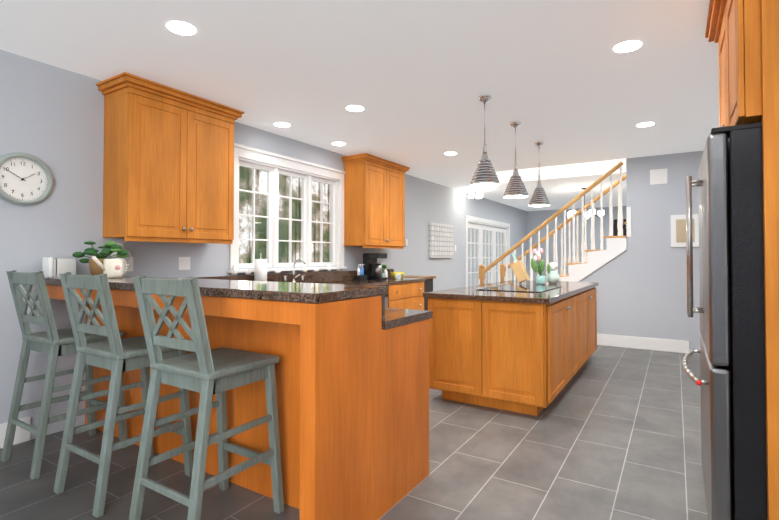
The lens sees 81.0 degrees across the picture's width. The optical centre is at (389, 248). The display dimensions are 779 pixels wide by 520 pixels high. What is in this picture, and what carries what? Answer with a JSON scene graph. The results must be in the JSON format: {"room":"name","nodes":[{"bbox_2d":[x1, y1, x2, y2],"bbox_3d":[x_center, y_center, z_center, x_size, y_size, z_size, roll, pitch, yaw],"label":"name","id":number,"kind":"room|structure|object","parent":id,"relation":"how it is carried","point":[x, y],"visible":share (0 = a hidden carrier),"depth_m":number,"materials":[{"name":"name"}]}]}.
{"room":"kitchen","nodes":[
{"label":"kitchen","id":0,"kind":"room"},
{"bbox_2d":[0,50,526,439],"bbox_3d":[-0.230,0.061,6.809,0.160,2.600,16.400,-1,-1,32],"label":"wall","id":1,"kind":"structure","parent":0,"point":[52,117],"depth_m":3.36,"materials":[{"name":"grey paint"}]},
{"bbox_2d":[0,152,53,205],"bbox_3d":[-2.460,-0.468,3.064,0.040,0.356,0.356,-1,-1,32],"label":"clock","id":2,"kind":"object","parent":1,"relation":"attached to","point":[24,178],"visible":1,"depth_m":3.07,"materials":[{"name":"grey plastic"}]},
{"bbox_2d":[125,257,132,270],"bbox_3d":[-2.095,0.122,3.669,0.009,0.116,0.070,-1,-1,32],"label":"outlet","id":3,"kind":"object","parent":1,"relation":"attached to","point":[130,268],"depth_m":3.67,"materials":[{"name":"white plastic"}]},
{"bbox_2d":[96,72,243,243],"bbox_3d":[-1.778,-0.653,3.808,0.407,1.205,1.070,-1,-1,32],"label":"upper cabinet","id":4,"kind":"object","parent":1,"relation":"attached to","point":[168,168],"visible":1,"depth_m":3.57,"materials":[{"name":"brown wood"}]},
{"bbox_2d":[178,257,189,269],"bbox_3d":[-1.835,0.129,4.084,0.009,0.116,0.115,-1,-1,32],"label":"outlet","id":5,"kind":"object","parent":1,"relation":"attached to","point":[183,263],"depth_m":4.08,"materials":[{"name":"white plastic"}]},
{"bbox_2d":[228,143,346,272],"bbox_3d":[-1.134,-0.395,5.297,0.200,1.290,1.844,-1,-1,32],"label":"window","id":6,"kind":"structure","parent":1,"relation":"in","point":[271,167],"depth_m":5.27,"materials":[{"name":"white wood"}]},
{"bbox_2d":[231,265,236,274],"bbox_3d":[-1.548,0.205,4.456,0.090,0.088,0.060,-1,-1,32],"label":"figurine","id":7,"kind":"object","parent":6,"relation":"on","point":[234,268],"depth_m":4.47,"materials":[{"name":"white ceramic"}]},
{"bbox_2d":[245,269,251,274],"bbox_3d":[-1.454,0.232,4.607,0.090,0.051,0.076,-1,-1,32],"label":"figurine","id":8,"kind":"object","parent":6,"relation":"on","point":[249,272],"depth_m":4.61,"materials":[{"name":"white ceramic"}]},
{"bbox_2d":[336,258,339,270],"bbox_3d":[-0.692,0.198,5.823,0.090,0.153,0.061,-1,-1,32],"label":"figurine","id":9,"kind":"object","parent":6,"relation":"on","point":[337,262],"depth_m":5.85,"materials":[{"name":"white ceramic"}]},
{"bbox_2d":[0,334,688,448],"bbox_3d":[1.776,1.257,5.414,4.700,0.160,16.200,-1,-1,32],"label":"baseboard","id":10,"kind":"structure","parent":1,"relation":"attached to","point":[22,435],"depth_m":6.03,"materials":[{"name":"white wood"}]},
{"bbox_2d":[341,153,409,248],"bbox_3d":[-0.165,-0.609,6.385,0.407,1.205,1.130,-1,-1,32],"label":"upper cabinet","id":11,"kind":"object","parent":1,"relation":"attached to","point":[374,201],"visible":1,"depth_m":6.06,"materials":[{"name":"brown wood"}]},
{"bbox_2d":[429,222,452,257],"bbox_3d":[0.975,-0.149,8.548,0.038,0.640,0.980,-1,-1,32],"label":"wall art","id":12,"kind":"object","parent":1,"relation":"attached to","point":[440,240],"visible":1,"depth_m":8.47},
{"bbox_2d":[465,215,509,286],"bbox_3d":[2.334,0.370,10.862,0.160,2.120,3.000,-1,-1,32],"label":"door frame","id":13,"kind":"structure","parent":1,"relation":"attached to","point":[480,225],"depth_m":10.76,"materials":[{"name":"white wood"}]},
{"bbox_2d":[0,345,708,519],"bbox_3d":[1.829,1.389,5.497,5.100,0.100,16.400,-1,-1,32],"label":"floor","id":14,"kind":"structure","parent":0,"point":[610,433],"depth_m":2.71,"materials":[{"name":"tile"}]},
{"bbox_2d":[1,270,127,479],"bbox_3d":[-2.038,0.714,2.892,0.455,1.164,0.524,-1,-1,32],"label":"bar stool","id":15,"kind":"object","parent":14,"relation":"on","point":[52,342],"visible":0.83,"depth_m":2.77,"materials":[{"name":"green wood"}]},
{"bbox_2d":[53,272,192,517],"bbox_3d":[-1.445,0.708,2.521,0.455,1.164,0.524,-1,-1,32],"label":"bar stool","id":16,"kind":"object","parent":14,"relation":"on","point":[116,355],"visible":0.71,"depth_m":2.40,"materials":[{"name":"wood"}]},
{"bbox_2d":[129,275,283,519],"bbox_3d":[-0.843,0.701,2.144,0.455,1.164,0.524,-1,-1,32],"label":"bar stool","id":17,"kind":"object","parent":14,"relation":"on","point":[205,371],"visible":1,"depth_m":2.04,"materials":[{"name":"wood"}]},
{"bbox_2d":[46,284,428,519],"bbox_3d":[-1.087,0.765,2.894,2.523,1.058,1.030,-1,-1,32],"label":"base cabinet","id":18,"kind":"object","parent":14,"relation":"on","point":[352,383],"visible":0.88,"depth_m":2.26,"materials":[{"name":"orange wood"}]},
{"bbox_2d":[381,285,388,307],"bbox_3d":[-0.469,0.896,5.651,0.644,0.890,0.703,-1,-1,32],"label":"base cabinet","id":19,"kind":"object","parent":14,"relation":"on","point":[387,295],"depth_m":5.76,"materials":[{"name":"brown wood"}]},
{"bbox_2d":[45,269,393,284],"bbox_3d":[-0.947,0.333,4.892,0.647,0.210,4.562,-1,-1,32],"label":"countertop","id":20,"kind":"structure","parent":19,"relation":"on","point":[50,281],"depth_m":5.71,"materials":[{"name":"brown stone"}]},
{"bbox_2d":[42,257,76,277],"bbox_3d":[-2.292,0.127,3.166,0.150,0.140,0.160,-1,-1,32],"label":"toaster","id":21,"kind":"object","parent":20,"relation":"on","point":[52,267],"visible":0.77,"depth_m":3.11,"materials":[{"name":"silver metal"}]},
{"bbox_2d":[72,241,127,275],"bbox_3d":[-2.026,0.070,3.215,0.207,0.256,0.324,-1,-1,32],"label":"pothos plant","id":22,"kind":"object","parent":20,"relation":"on","point":[109,248],"visible":0.81,"depth_m":3.18,"materials":[{"name":"green plant"}]},
{"bbox_2d":[92,256,126,277],"bbox_3d":[-1.909,0.122,3.108,0.122,0.149,0.243,-1,-1,32],"label":"watering can","id":23,"kind":"object","parent":20,"relation":"on","point":[111,268],"visible":0.94,"depth_m":3.08,"materials":[{"name":"beige ceramic"}]},
{"bbox_2d":[110,243,130,275],"bbox_3d":[-2.042,0.080,3.463,0.116,0.245,0.161,-1,-1,32],"label":"pitcher","id":24,"kind":"object","parent":20,"relation":"on","point":[115,253],"visible":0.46,"depth_m":3.43,"materials":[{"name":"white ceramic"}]},
{"bbox_2d":[254,253,266,280],"bbox_3d":[-1.296,0.216,4.595,0.156,0.351,0.156,-1,-1,32],"label":"paper towel","id":25,"kind":"object","parent":20,"relation":"on","point":[260,269],"visible":0.65,"depth_m":4.54,"materials":[{"name":"white paper"}]},
{"bbox_2d":[284,259,326,283],"bbox_3d":[-0.918,0.250,4.918,0.402,0.294,0.770,-1,-1,32],"label":"sink faucet","id":26,"kind":"object","parent":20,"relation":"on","point":[302,276],"visible":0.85,"depth_m":5.03,"materials":[{"name":"silver metal"}]},
{"bbox_2d":[354,264,366,280],"bbox_3d":[-0.384,0.309,5.991,0.163,0.214,0.263,-1,-1,32],"label":"soap caddy","id":27,"kind":"object","parent":20,"relation":"on","point":[360,276],"visible":1,"depth_m":6.00,"materials":[{"name":"black"}]},
{"bbox_2d":[363,253,386,279],"bbox_3d":[-0.200,0.240,6.232,0.260,0.360,0.220,-1,-1,32],"label":"coffee maker","id":28,"kind":"object","parent":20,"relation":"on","point":[372,269],"visible":0.96,"depth_m":6.17,"materials":[{"name":"black plastic"}]},
{"bbox_2d":[382,264,386,276],"bbox_3d":[-0.108,0.320,6.446,0.140,0.207,0.165,-1,-1,32],"label":"plant","id":29,"kind":"object","parent":20,"relation":"on","point":[384,266],"visible":0.42,"depth_m":6.41,"materials":[{"name":"green plant"}]},
{"bbox_2d":[383,269,387,277],"bbox_3d":[-0.061,0.346,6.604,0.068,0.160,0.068,-1,-1,32],"label":"soap bottle","id":30,"kind":"object","parent":20,"relation":"on","point":[385,271],"visible":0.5,"depth_m":6.58,"materials":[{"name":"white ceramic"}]},
{"bbox_2d":[391,272,404,277],"bbox_3d":[0.120,0.385,6.703,0.210,0.085,0.207,-1,-1,32],"label":"bowl","id":31,"kind":"object","parent":20,"relation":"on","point":[394,273],"visible":0.79,"depth_m":6.64,"materials":[{"name":"yellow ceramic"}]},
{"bbox_2d":[395,274,400,278],"bbox_3d":[0.124,0.389,6.463,0.042,0.070,0.100,-1,-1,32],"label":"cup","id":32,"kind":"object","parent":20,"relation":"on","point":[397,276],"visible":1,"depth_m":6.43,"materials":[{"name":"white ceramic"}]},
{"bbox_2d":[108,273,432,329],"bbox_3d":[-0.807,0.296,2.716,1.860,0.210,1.022,-1,-1,32],"label":"countertop","id":33,"kind":"structure","parent":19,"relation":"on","point":[341,285],"depth_m":2.30,"materials":[{"name":"brown stone"}]},
{"bbox_2d":[389,281,423,309],"bbox_3d":[-0.013,0.909,6.379,0.644,0.890,1.015,-1,-1,32],"label":"base cabinet","id":34,"kind":"object","parent":14,"relation":"on","point":[405,296],"depth_m":6.20,"materials":[{"name":"brown wood"}]},
{"bbox_2d":[403,275,435,309],"bbox_3d":[0.398,0.900,7.192,0.477,0.935,0.560,-1,-1,32],"label":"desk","id":35,"kind":"object","parent":14,"relation":"on","point":[428,284],"visible":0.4,"depth_m":7.14,"materials":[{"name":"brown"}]},
{"bbox_2d":[428,287,596,415],"bbox_3d":[1.447,0.881,4.770,1.052,0.890,2.552,-1,-1,32],"label":"kitchen island","id":36,"kind":"object","parent":14,"relation":"on","point":[529,358],"visible":0.98,"depth_m":3.72,"materials":[{"name":"brown wood"}]},
{"bbox_2d":[423,280,598,303],"bbox_3d":[1.431,0.417,4.801,1.070,0.040,2.600,-1,-1,32],"label":"island countertop","id":37,"kind":"structure","parent":36,"relation":"on","point":[567,289],"depth_m":3.95,"materials":[{"name":"brown stone"}]},
{"bbox_2d":[475,284,561,291],"bbox_3d":[1.305,0.386,4.544,0.600,0.011,0.900,-1,-1,32],"label":"cooktop","id":38,"kind":"object","parent":37,"relation":"in","point":[522,288],"visible":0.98,"depth_m":4.43,"materials":[{"name":"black glass"}]},
{"bbox_2d":[510,253,529,282],"bbox_3d":[1.457,0.211,5.113,0.198,0.340,0.122,-1,-1,32],"label":"knife block","id":39,"kind":"object","parent":37,"relation":"on","point":[519,270],"visible":1,"depth_m":5.07,"materials":[{"name":"brown wood"}]},
{"bbox_2d":[531,248,549,283],"bbox_3d":[1.730,0.197,5.230,0.204,0.411,0.204,-1,-1,32],"label":"vase","id":40,"kind":"object","parent":37,"relation":"on","point":[540,279],"visible":1,"depth_m":5.20,"materials":[{"name":"teal"}]},
{"bbox_2d":[546,262,559,283],"bbox_3d":[1.899,0.280,5.307,0.150,0.248,0.150,-1,-1,32],"label":"round vase","id":41,"kind":"object","parent":37,"relation":"on","point":[552,276],"visible":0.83,"depth_m":5.26,"materials":[{"name":"ceramic"}]},
{"bbox_2d":[479,161,630,284],"bbox_3d":[3.181,-0.154,6.982,3.418,3.035,1.163,-1,-1,32],"label":"stairs","id":42,"kind":"structure","parent":14,"relation":"on","point":[593,260],"depth_m":6.68,"materials":[{"name":"white wood"}]},
{"bbox_2d":[682,122,767,519],"bbox_3d":[1.865,0.392,2.053,0.928,1.775,0.908,-1,-1,32],"label":"fridge","id":43,"kind":"object","parent":14,"relation":"on","point":[731,381],"visible":0.96,"depth_m":1.83,"materials":[{"name":"black"}]},
{"bbox_2d":[705,0,778,519],"bbox_3d":[1.931,-0.003,2.020,0.807,2.565,1.105,-1,-1,32],"label":"tall cabinet","id":44,"kind":"object","parent":14,"relation":"on","point":[744,34],"visible":0.52,"depth_m":1.75,"materials":[{"name":"brown wood"}]},
{"bbox_2d":[0,0,718,210],"bbox_3d":[1.829,-1.321,5.543,5.100,0.120,16.400,-1,-1,32],"label":"ceiling","id":45,"kind":"structure","parent":0,"point":[564,82],"depth_m":3.30,"materials":[{"name":"white paint"}]},
{"bbox_2d":[166,21,195,34],"bbox_3d":[-1.233,-1.306,2.705,0.158,0.005,0.158,0,-1,23],"label":"recessed light","id":46,"kind":"object","parent":45,"relation":"in","point":[185,29],"depth_m":2.70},
{"bbox_2d":[274,123,289,126],"bbox_3d":[-1.101,-1.273,4.687,0.158,0.005,0.158,0,-1,23],"label":"recessed light","id":47,"kind":"object","parent":45,"relation":"in","point":[276,124],"depth_m":4.68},
{"bbox_2d":[332,142,344,145],"bbox_3d":[-0.608,-1.259,5.475,0.158,0.005,0.158,0,-1,23],"label":"recessed light","id":48,"kind":"object","parent":45,"relation":"in","point":[335,143],"depth_m":5.45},
{"bbox_2d":[346,106,363,111],"bbox_3d":[-0.315,-1.281,4.171,0.158,0.005,0.158,0,-1,-13],"label":"recessed light","id":49,"kind":"object","parent":45,"relation":"in","point":[351,108],"depth_m":4.16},
{"bbox_2d":[444,152,455,154],"bbox_3d":[0.798,-1.250,5.987,0.158,0.005,0.158,0,-1,5],"label":"recessed light","id":50,"kind":"object","parent":45,"relation":"in","point":[448,153],"depth_m":5.97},
{"bbox_2d":[468,188,482,197],"bbox_3d":[1.758,-1.114,9.157,0.300,0.169,0.275,-1,-1,32],"label":"light","id":51,"kind":"object","parent":45,"relation":"attached to","point":[479,194],"visible":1,"depth_m":9.09,"materials":[{"name":"white glass"}]},
{"bbox_2d":[470,95,499,187],"bbox_3d":[0.806,-0.913,3.864,0.248,0.751,0.248,-1,-1,32],"label":"pendant light","id":52,"kind":"object","parent":45,"relation":"hanging from","point":[484,175],"visible":1,"depth_m":3.81,"materials":[{"name":"silver metal"}]},
{"bbox_2d":[503,121,528,197],"bbox_3d":[1.273,-0.900,4.610,0.248,0.751,0.248,-1,-1,32],"label":"pendant light","id":53,"kind":"object","parent":45,"relation":"hanging from","point":[515,188],"visible":1,"depth_m":4.56,"materials":[{"name":"silver metal"}]},
{"bbox_2d":[528,141,549,206],"bbox_3d":[1.772,-0.887,5.406,0.248,0.751,0.248,-1,-1,32],"label":"pendant light","id":54,"kind":"object","parent":45,"relation":"hanging from","point":[539,198],"visible":1,"depth_m":5.35,"materials":[{"name":"silver metal"}]},
{"bbox_2d":[567,210,575,217],"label":"light","id":55,"kind":"object","parent":45,"relation":"hanging from","point":[570,214],"depth_m":8.89,"materials":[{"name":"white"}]},
{"bbox_2d":[614,41,641,51],"bbox_3d":[1.535,-1.302,2.942,0.158,0.005,0.158,0,-1,23],"label":"recessed light","id":56,"kind":"object","parent":45,"relation":"in","point":[627,47],"depth_m":2.93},
{"bbox_2d":[637,122,653,126],"bbox_3d":[2.623,-1.273,4.680,0.158,0.005,0.158,0,-1,23],"label":"recessed light","id":57,"kind":"object","parent":45,"relation":"in","point":[646,124],"depth_m":4.66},
{"bbox_2d":[496,159,625,176],"bbox_3d":[3.352,-2.647,6.943,4.180,2.580,1.350,-1,-1,32],"label":"wall","id":58,"kind":"structure","parent":0,"point":[606,163],"depth_m":7.82,"materials":[{"name":"white paint"}]},
{"bbox_2d":[527,206,626,280],"bbox_3d":[6.117,0.156,12.367,5.100,2.600,0.160,-1,-1,32],"label":"wall","id":59,"kind":"structure","parent":0,"point":[535,219],"depth_m":13.01,"materials":[{"name":"grey paint"}]},
{"bbox_2d":[579,209,603,218],"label":"light","id":60,"kind":"object","parent":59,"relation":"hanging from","point":[588,214],"depth_m":8.90,"materials":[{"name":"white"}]},
{"bbox_2d":[613,219,617,235],"bbox_3d":[6.085,-0.578,12.287,0.100,0.434,0.029,-1,-1,32],"label":"framed picture","id":61,"kind":"object","parent":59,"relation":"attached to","point":[615,229],"depth_m":12.28,"materials":[{"name":"black"}]},
{"bbox_2d":[622,219,626,235],"bbox_3d":[6.268,-0.572,12.173,0.094,0.428,0.029,-1,-1,32],"label":"framed picture","id":62,"kind":"object","parent":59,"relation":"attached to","point":[624,220],"depth_m":12.16,"materials":[{"name":"black"}]},
{"bbox_2d":[580,151,703,353],"bbox_3d":[3.152,0.053,6.358,3.349,2.600,0.025,-1,-1,32],"label":"wall","id":63,"kind":"structure","parent":0,"point":[641,289],"depth_m":6.11,"materials":[{"name":"grey paint"}]},
{"bbox_2d":[650,169,667,184],"bbox_3d":[3.585,-0.962,6.080,0.200,0.200,0.015,-1,-1,32],"label":"air vent","id":64,"kind":"object","parent":63,"relation":"in","point":[658,176],"visible":1,"depth_m":6.08,"materials":[{"name":"white plastic"}]},
{"bbox_2d":[671,214,698,246],"bbox_3d":[3.828,-0.234,5.908,0.320,0.420,0.027,-1,-1,32],"label":"framed picture","id":65,"kind":"object","parent":63,"relation":"attached to","point":[678,230],"visible":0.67,"depth_m":5.92,"materials":[{"name":"white"}]},
{"label":"outside","id":66,"kind":"structure","parent":0,"visible":0},
{"bbox_2d":[239,166,329,263],"bbox_3d":[-1.718,-0.585,9.994,0.050,7.000,17.000,-1,-1,32],"label":"window panes","id":67,"kind":"structure","parent":66,"point":[247,177],"depth_m":9.21,"materials":[{"name":"clear glass"}]}
]}

